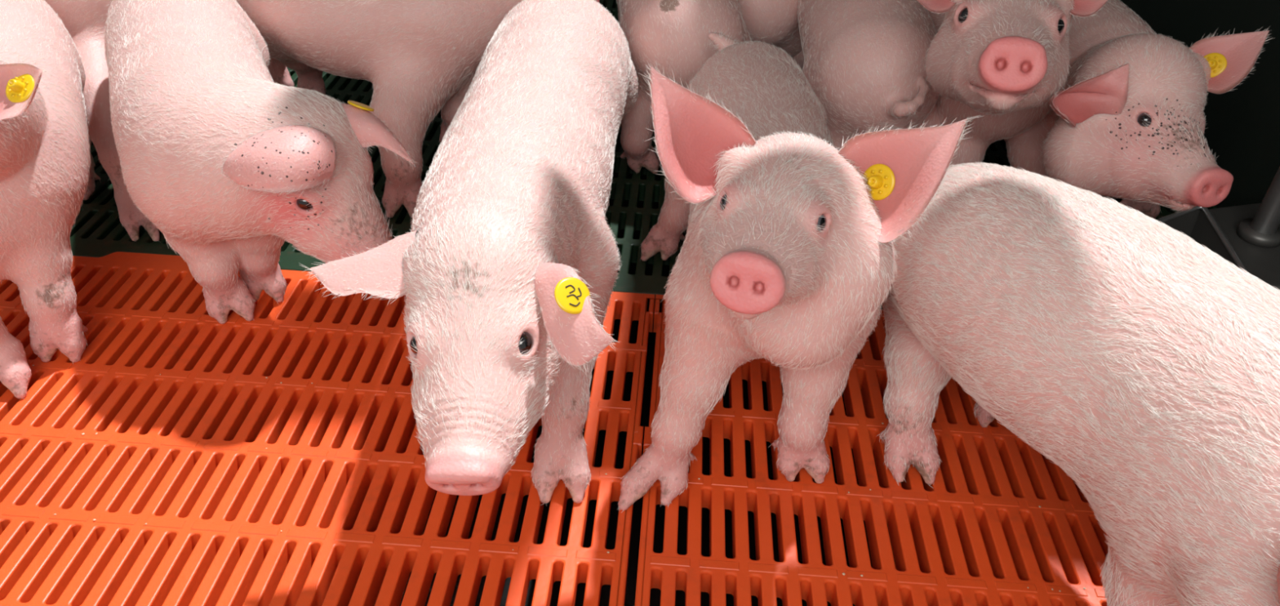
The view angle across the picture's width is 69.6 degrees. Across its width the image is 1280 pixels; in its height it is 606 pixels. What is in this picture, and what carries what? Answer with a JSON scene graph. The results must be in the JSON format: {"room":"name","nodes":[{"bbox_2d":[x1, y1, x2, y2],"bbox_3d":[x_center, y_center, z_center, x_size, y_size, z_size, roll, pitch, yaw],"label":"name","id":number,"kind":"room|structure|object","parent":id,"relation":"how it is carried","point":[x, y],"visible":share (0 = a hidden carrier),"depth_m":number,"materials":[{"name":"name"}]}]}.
{"room":"farm building","nodes":[
{"label":"farm building","id":0,"kind":"room"},
{"bbox_2d":[0,0,1217,605],"bbox_3d":[-0.215,-0.084,1.268,2.156,0.031,2.047,4,36,2],"label":"floor","id":1,"kind":"structure","parent":0,"point":[181,451],"depth_m":0.90,"materials":[{"name":"orange plastic"}]},
{"bbox_2d":[0,0,101,398],"bbox_3d":[-0.737,-0.180,1.040,0.209,0.358,0.644,-16,40,-23],"label":"piglet","id":2,"kind":"object","parent":1,"relation":"on","point":[46,173],"visible":1,"depth_m":0.96,"materials":[{"name":"pink"}]},
{"bbox_2d":[44,0,159,241],"bbox_3d":[-0.779,-0.468,1.454,0.355,0.324,0.838,4,36,2],"label":"piglet","id":3,"kind":"object","parent":1,"relation":"on","point":[85,20],"visible":0.22,"depth_m":1.23},
{"bbox_2d":[103,0,415,324],"bbox_3d":[-0.501,-0.186,1.112,0.251,0.299,0.629,-22,43,-30],"label":"piglet","id":4,"kind":"object","parent":1,"relation":"on","point":[232,164],"visible":0.97,"depth_m":0.93,"materials":[{"name":"pink"}]},
{"bbox_2d":[235,0,599,217],"bbox_3d":[-0.400,-0.404,1.365,0.602,0.358,0.374,18,39,20],"label":"piglet","id":5,"kind":"object","parent":1,"relation":"on","point":[420,58],"visible":0.71,"depth_m":1.25},
{"bbox_2d":[299,0,639,505],"bbox_3d":[-0.134,-0.088,0.989,0.243,0.314,0.825,3,36,0],"label":"piglet","id":6,"kind":"object","parent":1,"relation":"on","point":[506,268],"visible":1,"depth_m":0.72,"materials":[{"name":"pink"}]},
{"bbox_2d":[32,364,1086,591],"bbox_3d":[-0.113,0.191,0.871,1.123,0.002,0.308,4,36,2],"label":"crumbs","id":7,"kind":"object","parent":1,"relation":"on","point":[843,573],"visible":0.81,"depth_m":0.84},
{"bbox_2d":[616,0,751,174],"bbox_3d":[0.061,-0.486,1.531,0.242,0.325,0.639,-2,37,-7],"label":"piglet","id":8,"kind":"object","parent":1,"relation":"on","point":[669,35],"visible":0.59,"depth_m":1.26},
{"bbox_2d":[739,0,802,56],"bbox_3d":[0.187,-0.597,1.689,0.242,0.325,0.630,-3,37,-8],"label":"piglet","id":9,"kind":"object","parent":1,"relation":"on","point":[775,22],"visible":0.23,"depth_m":1.42},
{"bbox_2d":[617,26,982,512],"bbox_3d":[0.120,-0.096,0.933,0.253,0.412,0.678,4,36,2],"label":"piglet","id":10,"kind":"object","parent":1,"relation":"on","point":[786,257],"visible":1,"depth_m":0.70,"materials":[{"name":"pink"}]},
{"bbox_2d":[791,0,940,150],"bbox_3d":[0.336,-0.396,1.425,0.258,0.325,0.664,4,36,2],"label":"piglet","id":11,"kind":"object","parent":1,"relation":"on","point":[864,60],"visible":0.59,"depth_m":1.17},
{"bbox_2d":[915,0,1113,177],"bbox_3d":[0.461,-0.305,1.244,0.272,0.403,0.764,8,37,8],"label":"piglet","id":12,"kind":"object","parent":1,"relation":"on","point":[1003,62],"visible":0.75,"depth_m":0.95},
{"bbox_2d":[875,161,1279,605],"bbox_3d":[0.454,0.101,0.751,0.387,0.332,0.584,-8,38,-14],"label":"piglet","id":13,"kind":"object","parent":1,"relation":"on","point":[1140,361],"visible":0.89,"depth_m":0.65},
{"bbox_2d":[1041,0,1272,218],"bbox_3d":[0.629,-0.289,1.280,0.279,0.347,0.796,8,37,8],"label":"piglet","id":14,"kind":"object","parent":1,"relation":"on","point":[1127,122],"visible":0.7,"depth_m":0.98,"materials":[{"name":"pink"}]},
{"bbox_2d":[1156,166,1279,291],"bbox_3d":[0.741,-0.385,0.858,0.268,1.010,0.275,4,36,2],"label":"trough","id":15,"kind":"object","parent":1,"relation":"on","point":[1247,236],"visible":0.43,"depth_m":1.09,"materials":[{"name":"metal"}]},
{"bbox_2d":[374,172,896,605],"bbox_3d":[0.002,0.377,1.431,4.400,0.050,3.200,4,36,2],"label":"floor","id":16,"kind":"structure","parent":0,"point":[658,544],"depth_m":1.44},
{"bbox_2d":[1120,0,1279,208],"bbox_3d":[0.886,-0.170,0.962,0.040,1.450,2.400,4,36,2],"label":"wall","id":17,"kind":"structure","parent":0,"point":[1242,132],"depth_m":1.35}
]}

